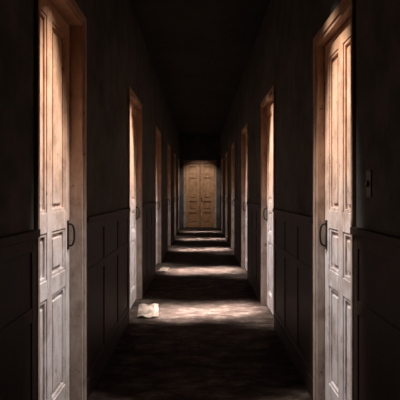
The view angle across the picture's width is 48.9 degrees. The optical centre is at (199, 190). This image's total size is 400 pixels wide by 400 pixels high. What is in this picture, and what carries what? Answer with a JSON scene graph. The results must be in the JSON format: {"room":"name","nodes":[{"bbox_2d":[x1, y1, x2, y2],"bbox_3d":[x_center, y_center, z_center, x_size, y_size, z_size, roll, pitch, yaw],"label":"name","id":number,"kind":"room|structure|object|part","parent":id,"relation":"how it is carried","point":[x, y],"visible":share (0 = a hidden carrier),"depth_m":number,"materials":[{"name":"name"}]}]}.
{"room":"hallway","nodes":[
{"label":"hallway","id":0,"kind":"room"},
{"bbox_2d":[0,0,179,236],"bbox_3d":[-0.980,-0.375,8.200,0.300,3.750,19.600,0,0,0],"label":"wall","id":1,"kind":"structure","parent":0,"point":[118,56],"depth_m":3.53,"materials":[{"name":"paint"}]},
{"bbox_2d":[40,0,74,399],"bbox_3d":[-0.899,0.172,2.653,0.093,2.633,0.798,0,0,0],"label":"leaf","id":2,"kind":"object","parent":1,"relation":"attached to","point":[54,30],"depth_m":2.77,"materials":[{"name":"paint"}]},
{"bbox_2d":[67,220,68,249],"bbox_3d":[-0.902,0.300,3.010,0.006,0.200,0.036,0,0,0],"label":"plate","id":3,"kind":"object","parent":2,"relation":"attached to","point":[67,220],"depth_m":2.99,"materials":[{"name":"black metal"}]},
{"bbox_3d":[-0.877,0.300,3.010,0.049,0.163,0.014,0,0,0],"label":"handle","id":4,"kind":"part","parent":2,"relation":"part of","materials":[{"name":"black metal"}]},
{"bbox_2d":[34,0,86,399],"bbox_3d":[-0.899,0.135,2.670,0.182,2.730,0.940,0,0,0],"label":"frame","id":5,"kind":"object","parent":1,"relation":"attached to","point":[69,10],"visible":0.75,"depth_m":3.06,"materials":[{"name":"brown wood"}]},
{"bbox_2d":[0,196,180,399],"bbox_3d":[-0.812,0.845,8.200,0.035,1.310,19.600,0,0,0],"label":"wainscoting","id":6,"kind":"structure","parent":1,"relation":"attached to","point":[108,232],"depth_m":3.27,"materials":[{"name":"brown wood"}]},
{"bbox_2d":[130,102,135,307],"bbox_3d":[-0.900,0.181,5.593,0.040,2.613,0.978,0,0,0],"label":"leaf","id":7,"kind":"object","parent":1,"relation":"attached to","point":[132,109],"visible":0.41,"depth_m":5.83,"materials":[{"name":"paint"}]},
{"bbox_2d":[87,225,179,399],"bbox_3d":[-0.818,1.430,8.200,0.023,0.140,19.600,0,0,0],"label":"baseboard","id":8,"kind":"structure","parent":1,"relation":"attached to","point":[103,360],"depth_m":4.05,"materials":[{"name":"brown wood"}]},
{"bbox_2d":[128,86,141,309],"bbox_3d":[-0.899,0.145,5.610,0.182,2.710,1.120,0,0,0],"label":"frame","id":9,"kind":"object","parent":1,"relation":"attached to","point":[132,97],"visible":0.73,"depth_m":6.09,"materials":[{"name":"brown wood"}]},
{"bbox_2d":[156,136,156,263],"bbox_3d":[-0.900,0.181,8.623,0.040,2.613,0.978,0,0,0],"label":"leaf","id":10,"kind":"object","parent":1,"relation":"attached to","point":[156,136],"visible":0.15,"depth_m":9.01,"materials":[{"name":"paint"}]},
{"bbox_2d":[155,125,160,262],"bbox_3d":[-0.899,0.145,8.640,0.182,2.710,1.120,0,0,0],"label":"frame","id":11,"kind":"object","parent":1,"relation":"attached to","point":[157,131],"visible":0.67,"depth_m":9.12,"materials":[{"name":"brown wood"}]},
{"bbox_2d":[167,143,170,245],"bbox_3d":[-0.899,0.145,11.615,0.182,2.710,1.070,0,0,0],"label":"frame","id":12,"kind":"object","parent":1,"relation":"attached to","point":[168,145],"visible":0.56,"depth_m":12.07,"materials":[{"name":"brown wood"}]},
{"bbox_2d":[174,153,175,235],"bbox_3d":[-0.899,0.145,14.365,0.182,2.710,0.970,0,0,0],"label":"frame","id":13,"kind":"object","parent":1,"relation":"attached to","point":[174,153],"visible":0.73,"depth_m":14.77,"materials":[{"name":"brown wood"}]},
{"bbox_2d":[178,159,178,228],"bbox_3d":[-0.899,0.145,16.815,0.182,2.710,0.870,0,0,0],"label":"frame","id":14,"kind":"object","parent":1,"relation":"attached to","point":[178,159],"visible":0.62,"depth_m":17.17,"materials":[{"name":"brown wood"}]},
{"bbox_2d":[88,227,311,399],"bbox_3d":[0.000,1.550,8.200,2.260,0.100,20.000,0,0,0],"label":"floor","id":15,"kind":"structure","parent":0,"point":[211,337],"depth_m":4.38,"materials":[{"name":"brown carpet"}]},
{"bbox_2d":[137,303,158,317],"bbox_3d":[-0.638,1.459,5.447,0.262,0.070,0.568,0,0,-6],"label":"crumpled paper","id":16,"kind":"object","parent":15,"relation":"on","point":[145,310],"visible":1,"depth_m":5.37,"materials":[{"name":"beige paper"}]},
{"bbox_2d":[157,267,169,270],"bbox_3d":[-0.691,1.471,8.343,0.174,0.046,0.407,0,0,8],"label":"crumpled paper","id":17,"kind":"object","parent":15,"relation":"on","point":[162,268],"visible":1,"depth_m":8.31,"materials":[{"name":"beige paper"}]},
{"bbox_2d":[130,0,269,135],"bbox_3d":[0.000,-2.300,8.200,2.260,0.100,20.000,0,0,0],"label":"ceiling","id":18,"kind":"structure","parent":0,"point":[199,50],"depth_m":7.05,"materials":[{"name":"paint"}]},
{"bbox_2d":[180,136,219,227],"bbox_3d":[0.000,-0.375,18.100,2.260,3.750,0.200,0,0,0],"label":"wall","id":19,"kind":"structure","parent":0,"point":[191,147],"depth_m":18.00,"materials":[{"name":"paint"}]},
{"bbox_2d":[186,164,199,226],"bbox_3d":[-0.293,0.189,18.078,0.563,2.598,0.096,0,0,0],"label":"leaf","id":20,"kind":"object","parent":19,"relation":"attached to","point":[192,170],"visible":1,"depth_m":18.03,"materials":[{"name":"brown wood"}]},
{"bbox_2d":[183,160,216,227],"bbox_3d":[0.000,0.120,18.025,1.380,2.760,0.150,0,0,0],"label":"frame","id":21,"kind":"object","parent":19,"relation":"attached to","point":[185,161],"visible":1,"depth_m":17.97,"materials":[{"name":"brown wood"}]},
{"bbox_2d":[200,164,213,226],"bbox_3d":[0.293,0.189,18.078,0.563,2.598,0.096,0,0,0],"label":"leaf","id":22,"kind":"object","parent":19,"relation":"attached to","point":[206,170],"visible":1,"depth_m":18.03,"materials":[{"name":"brown wood"}]},
{"bbox_2d":[220,0,399,236],"bbox_3d":[0.980,-0.375,8.200,0.300,3.750,19.600,0,0,0],"label":"wall","id":23,"kind":"structure","parent":0,"point":[281,55],"depth_m":3.49,"materials":[{"name":"paint"}]},
{"bbox_2d":[221,158,222,230],"bbox_3d":[0.899,0.165,16.215,0.182,2.670,0.870,0,0,0],"label":"frame","id":24,"kind":"object","parent":23,"relation":"attached to","point":[222,158],"visible":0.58,"depth_m":16.54,"materials":[{"name":"brown wood"}]},
{"bbox_2d":[225,152,227,237],"bbox_3d":[0.899,0.165,13.565,0.182,2.670,0.970,0,0,0],"label":"frame","id":25,"kind":"object","parent":23,"relation":"attached to","point":[226,154],"visible":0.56,"depth_m":13.97,"materials":[{"name":"brown wood"}]},
{"bbox_2d":[231,141,234,249],"bbox_3d":[0.899,0.165,10.865,0.182,2.670,0.970,0,0,0],"label":"frame","id":26,"kind":"object","parent":23,"relation":"attached to","point":[233,144],"visible":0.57,"depth_m":11.27,"materials":[{"name":"brown wood"}]},
{"bbox_2d":[241,123,247,270],"bbox_3d":[0.899,0.165,8.065,0.182,2.670,1.070,0,0,0],"label":"frame","id":27,"kind":"object","parent":23,"relation":"attached to","point":[244,131],"visible":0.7,"depth_m":8.52,"materials":[{"name":"brown wood"}]},
{"bbox_2d":[245,134,246,269],"bbox_3d":[0.895,0.202,8.048,0.040,2.573,0.928,0,0,0],"label":"leaf","id":28,"kind":"object","parent":23,"relation":"attached to","point":[246,134],"visible":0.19,"depth_m":8.41,"materials":[{"name":"paint"}]},
{"bbox_2d":[220,225,312,399],"bbox_3d":[0.818,1.430,8.200,0.023,0.140,19.600,0,0,0],"label":"baseboard","id":29,"kind":"structure","parent":23,"relation":"attached to","point":[296,360],"depth_m":4.01,"materials":[{"name":"brown wood"}]},
{"bbox_2d":[261,84,275,326],"bbox_3d":[0.899,0.165,5.340,0.182,2.670,1.020,0,0,0],"label":"frame","id":30,"kind":"object","parent":23,"relation":"attached to","point":[271,95],"visible":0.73,"depth_m":5.77,"materials":[{"name":"brown wood"}]},
{"bbox_2d":[267,101,272,313],"bbox_3d":[0.895,0.202,5.323,0.040,2.573,0.878,0,0,0],"label":"leaf","id":31,"kind":"object","parent":23,"relation":"attached to","point":[270,107],"visible":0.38,"depth_m":5.55,"materials":[{"name":"paint"}]},
{"bbox_2d":[219,196,399,399],"bbox_3d":[0.812,0.845,8.200,0.035,1.310,19.600,0,0,0],"label":"wainscoting","id":32,"kind":"structure","parent":23,"relation":"attached to","point":[376,254],"depth_m":2.28,"materials":[{"name":"brown wood"}]},
{"bbox_2d":[313,0,355,399],"bbox_3d":[0.899,0.205,2.745,0.182,2.590,0.810,0,0,0],"label":"frame","id":33,"kind":"object","parent":23,"relation":"attached to","point":[346,9],"visible":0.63,"depth_m":3.07,"materials":[{"name":"brown wood"}]},
{"bbox_2d":[319,18,350,399],"bbox_3d":[0.864,0.241,2.728,0.093,2.493,0.668,0,0,0],"label":"leaf","id":34,"kind":"object","parent":23,"relation":"attached to","point":[338,50],"depth_m":2.76,"materials":[{"name":"paint"}]},
{"bbox_3d":[0.842,0.300,3.020,0.049,0.163,0.014,0,0,0],"label":"handle","id":35,"kind":"part","parent":34,"relation":"part of","materials":[{"name":"black metal"}]},
{"bbox_2d":[325,220,326,248],"bbox_3d":[0.867,0.300,3.020,0.006,0.200,0.036,0,0,0],"label":"plate","id":36,"kind":"object","parent":34,"relation":"attached to","point":[325,220],"depth_m":3.01,"materials":[{"name":"black metal"}]},
{"bbox_2d":[365,170,371,196],"bbox_3d":[0.820,-0.035,2.150,0.020,0.130,0.060,0,0,0],"label":"light switch","id":37,"kind":"object","parent":23,"relation":"attached to","point":[368,183],"visible":1,"depth_m":2.14,"materials":[{"name":"grey plastic"}]}
]}

